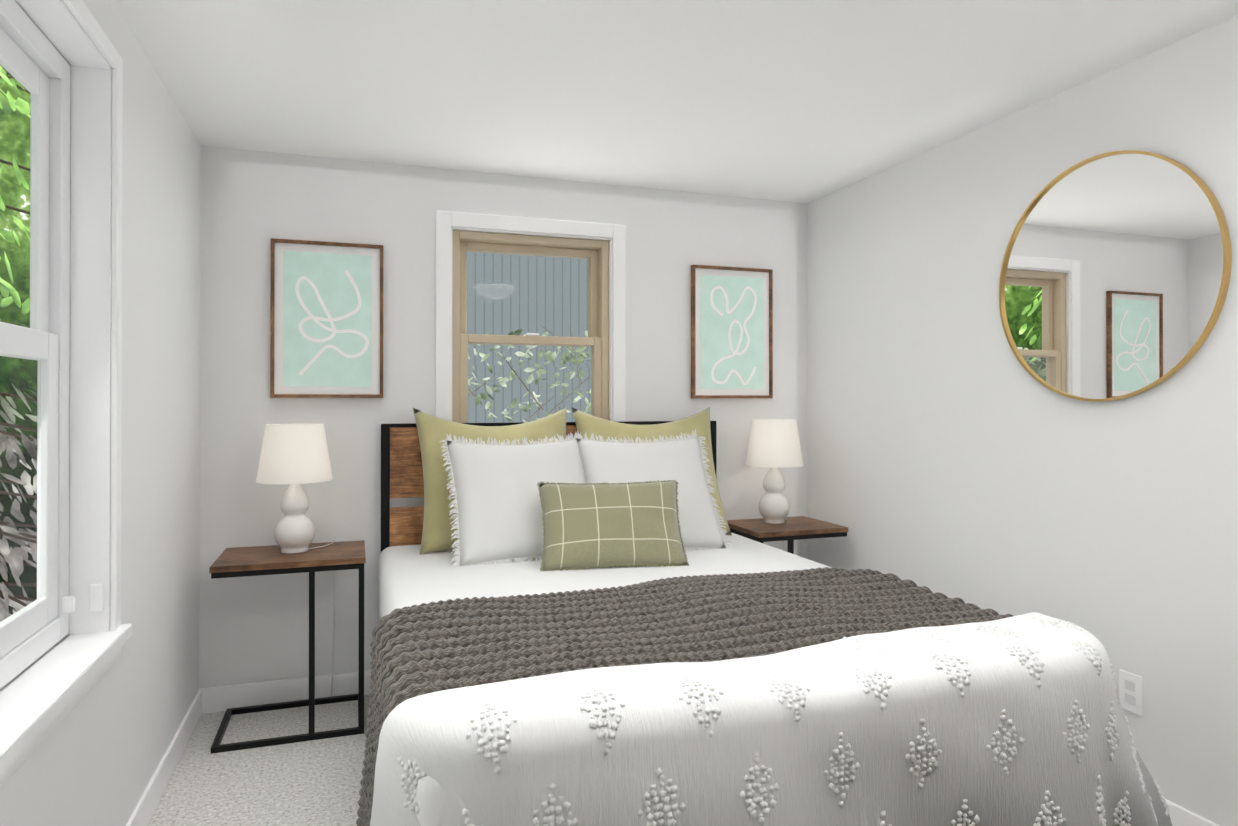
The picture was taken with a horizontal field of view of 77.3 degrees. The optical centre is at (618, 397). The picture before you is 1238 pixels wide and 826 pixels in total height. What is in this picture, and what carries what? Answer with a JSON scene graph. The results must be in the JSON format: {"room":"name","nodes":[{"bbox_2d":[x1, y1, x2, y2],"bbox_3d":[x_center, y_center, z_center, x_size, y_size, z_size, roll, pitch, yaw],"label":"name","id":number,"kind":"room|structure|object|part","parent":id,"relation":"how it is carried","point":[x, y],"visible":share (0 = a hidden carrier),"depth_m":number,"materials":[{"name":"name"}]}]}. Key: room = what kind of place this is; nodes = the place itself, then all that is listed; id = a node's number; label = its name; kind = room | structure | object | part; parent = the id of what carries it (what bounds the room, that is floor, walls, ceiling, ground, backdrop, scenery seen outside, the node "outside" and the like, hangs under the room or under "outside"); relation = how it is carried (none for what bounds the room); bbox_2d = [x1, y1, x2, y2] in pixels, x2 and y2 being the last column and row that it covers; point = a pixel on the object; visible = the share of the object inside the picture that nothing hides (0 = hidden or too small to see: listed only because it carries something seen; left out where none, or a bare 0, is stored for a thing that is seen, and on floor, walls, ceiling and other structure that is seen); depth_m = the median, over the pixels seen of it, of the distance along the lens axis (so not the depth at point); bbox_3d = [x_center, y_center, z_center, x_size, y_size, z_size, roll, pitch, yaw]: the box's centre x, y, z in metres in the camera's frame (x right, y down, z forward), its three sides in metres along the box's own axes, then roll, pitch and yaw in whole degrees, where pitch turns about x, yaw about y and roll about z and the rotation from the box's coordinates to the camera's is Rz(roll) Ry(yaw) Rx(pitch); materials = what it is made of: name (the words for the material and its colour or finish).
{"room":"bedroom","nodes":[
{"label":"bedroom","id":0,"kind":"room"},
{"bbox_2d":[0,0,200,825],"bbox_3d":[-1.029,0.116,0.988,0.140,2.270,4.400,0,0,-19],"label":"wall","id":1,"kind":"structure","parent":0,"point":[95,756],"depth_m":2.30,"materials":[{"name":"white paint"}]},
{"bbox_2d":[0,0,131,786],"bbox_3d":[-1.146,-0.108,1.393,0.170,1.548,1.280,0,0,-19],"label":"window","id":2,"kind":"structure","parent":1,"relation":"in","point":[69,340],"depth_m":1.87,"materials":[{"name":"white wood"}]},
{"bbox_2d":[126,688,205,825],"bbox_3d":[-0.957,1.201,1.008,0.012,0.100,4.400,0,0,-19],"label":"baseboard","id":3,"kind":"structure","parent":1,"relation":"attached to","point":[147,804],"depth_m":2.52,"materials":[{"name":"white"}]},
{"bbox_2d":[147,694,369,825],"bbox_3d":[0.362,1.303,1.459,3.080,0.100,4.680,0,0,-19],"label":"floor","id":4,"kind":"structure","parent":0,"point":[312,783],"depth_m":2.58,"materials":[{"name":"carpet"}]},
{"bbox_2d":[209,540,365,753],"bbox_3d":[-1.259,0.930,2.994,0.525,0.660,0.380,0,0,-19],"label":"side table","id":5,"kind":"object","parent":4,"relation":"on","point":[260,560],"visible":0.94,"depth_m":2.88,"materials":[{"name":"black metal"}]},
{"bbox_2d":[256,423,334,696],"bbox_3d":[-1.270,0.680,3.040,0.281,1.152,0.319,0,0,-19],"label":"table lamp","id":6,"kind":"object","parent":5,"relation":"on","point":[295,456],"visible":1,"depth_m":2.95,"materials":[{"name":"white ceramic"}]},
{"bbox_2d":[356,407,1171,825],"bbox_3d":[0.173,0.754,2.491,1.985,1.433,2.270,0,0,-19],"label":"bed","id":7,"kind":"object","parent":4,"relation":"on","point":[584,619],"visible":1,"depth_m":1.66,"materials":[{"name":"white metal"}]},
{"bbox_2d":[440,431,583,567],"bbox_3d":[-0.375,0.395,3.052,0.628,0.590,0.166,0,-33,-22],"label":"pillow","id":8,"kind":"object","parent":7,"relation":"on","point":[497,504],"depth_m":2.96,"materials":[{"name":"white fabric"}]},
{"bbox_3d":[0.070,0.683,2.530,1.560,1.150,2.130,0,0,-19],"label":"frame","id":9,"kind":"part","parent":7,"relation":"part of","materials":[{"name":"brown wood"}]},
{"bbox_2d":[573,429,731,550],"bbox_3d":[0.126,0.396,3.214,0.620,0.596,0.164,0,-33,-17],"label":"pillow","id":10,"kind":"object","parent":7,"relation":"on","point":[624,460],"depth_m":3.20,"materials":[{"name":"white fabric"}]},
{"bbox_2d":[356,567,1012,825],"bbox_3d":[0.185,0.888,1.988,1.643,0.666,1.043,0,0,-19],"label":"throw","id":11,"kind":"object","parent":7,"relation":"on","point":[811,630],"depth_m":1.79,"materials":[{"name":"grey fabric"}]},
{"bbox_3d":[0.078,0.793,2.506,1.584,0.360,2.090,0,0,-19],"label":"mattress","id":12,"kind":"part","parent":7,"relation":"part of","materials":[{"name":"white fabric"}]},
{"bbox_2d":[370,612,1171,825],"bbox_3d":[0.455,0.998,1.667,1.985,0.939,0.529,0,0,-19],"label":"duvet","id":13,"kind":"object","parent":7,"relation":"on","point":[939,718],"depth_m":1.51,"materials":[{"name":"white fabric"}]},
{"bbox_2d":[727,516,848,553],"bbox_3d":[0.782,0.933,3.692,0.470,0.660,0.380,0,0,-19],"label":"side table","id":14,"kind":"object","parent":4,"relation":"on","point":[790,530],"visible":0.5,"depth_m":3.56,"materials":[{"name":"brown wood"}]},
{"bbox_2d":[745,419,802,550],"bbox_3d":[0.750,0.683,3.747,0.281,1.152,0.289,0,0,-19],"label":"table lamp","id":15,"kind":"object","parent":14,"relation":"on","point":[774,445],"visible":1,"depth_m":3.66,"materials":[{"name":"white ceramic"}]},
{"bbox_2d":[199,145,807,688],"bbox_3d":[-0.373,0.128,3.612,2.800,2.270,0.140,0,0,-19],"label":"wall","id":16,"kind":"structure","parent":0,"point":[253,629],"depth_m":3.30,"materials":[{"name":"white paint"}]},
{"bbox_2d":[206,670,371,712],"bbox_3d":[-0.353,1.212,3.533,2.730,0.100,0.015,0,0,-19],"label":"baseboard","id":17,"kind":"structure","parent":16,"relation":"attached to","point":[215,699],"depth_m":3.17,"materials":[{"name":"white"}]},
{"bbox_2d":[270,238,382,397],"bbox_3d":[-1.216,-0.324,3.235,0.440,0.650,0.029,0,0,-19],"label":"picture","id":18,"kind":"object","parent":16,"relation":"attached to","point":[326,319],"visible":1,"depth_m":3.23,"materials":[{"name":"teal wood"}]},
{"bbox_2d":[435,210,625,422],"bbox_3d":[-0.404,-0.251,3.582,0.910,1.133,0.170,0,0,-19],"label":"window","id":19,"kind":"structure","parent":16,"relation":"in","point":[605,340],"depth_m":3.56,"materials":[{"name":"white wood"}]},
{"bbox_2d":[691,265,772,397],"bbox_3d":[0.563,-0.321,3.844,0.440,0.650,0.029,0,0,-19],"label":"picture","id":20,"kind":"object","parent":16,"relation":"attached to","point":[731,332],"visible":1,"depth_m":3.84,"materials":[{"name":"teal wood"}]},
{"bbox_2d":[113,0,1237,202],"bbox_3d":[0.362,-1.067,1.469,3.080,0.100,4.680,0,0,-19],"label":"ceiling","id":21,"kind":"structure","parent":0,"point":[804,101],"depth_m":2.44,"materials":[{"name":"white paint"}]},
{"bbox_2d":[807,15,1237,825],"bbox_3d":[1.753,0.120,1.940,0.140,2.270,4.400,0,0,-19],"label":"wall","id":22,"kind":"structure","parent":0,"point":[957,449],"depth_m":2.67,"materials":[{"name":"white paint"}]},
{"bbox_2d":[999,150,1231,401],"bbox_3d":[1.502,-0.372,2.427,0.020,0.770,0.770,0,0,-19],"label":"round mirror","id":23,"kind":"object","parent":22,"relation":"attached to","point":[1115,275],"visible":1,"depth_m":2.37,"materials":[{"name":"gold metal"}]},
{"bbox_2d":[1119,669,1142,715],"bbox_3d":[1.540,0.887,2.329,0.007,0.116,0.072,0,0,-19],"label":"electrical outlet plate","id":24,"kind":"object","parent":22,"relation":"attached to","point":[1131,691],"visible":0.92,"depth_m":2.33,"materials":[{"name":"white plastic"}]},
{"bbox_2d":[1165,799,1219,825],"bbox_3d":[1.681,1.205,1.911,0.012,0.100,4.400,0,0,-19],"label":"baseboard","id":25,"kind":"structure","parent":22,"relation":"attached to","point":[1180,816],"depth_m":2.17,"materials":[{"name":"white"}]},
{"label":"outside","id":26,"kind":"structure","parent":0,"visible":0},
{"bbox_2d":[0,65,37,614],"bbox_3d":[-5.160,-1.758,-1.157,8.650,8.000,12.200,0,0,-19],"label":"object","id":27,"kind":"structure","parent":26,"point":[16,145],"depth_m":5.57,"materials":[{"name":"green plant"}]},
{"bbox_2d":[467,252,590,422],"bbox_3d":[-0.285,-0.726,6.293,5.300,6.000,0.050,0,0,-19],"label":"building exterior","id":28,"kind":"structure","parent":26,"point":[534,302],"depth_m":6.14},
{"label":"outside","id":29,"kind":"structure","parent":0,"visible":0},
{"bbox_2d":[0,66,36,621],"bbox_3d":[-3.687,-1.562,4.454,2.505,6.343,2.383,0,0,-19],"label":"conifer tree","id":30,"kind":"object","parent":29,"point":[11,459],"depth_m":4.50,"materials":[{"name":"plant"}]},
{"bbox_2d":[468,326,590,421],"bbox_3d":[-0.781,0.455,4.422,2.285,1.826,1.110,0,0,-19],"label":"tree","id":31,"kind":"object","parent":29,"point":[530,378],"depth_m":4.54,"materials":[{"name":"green plant"}]}
]}

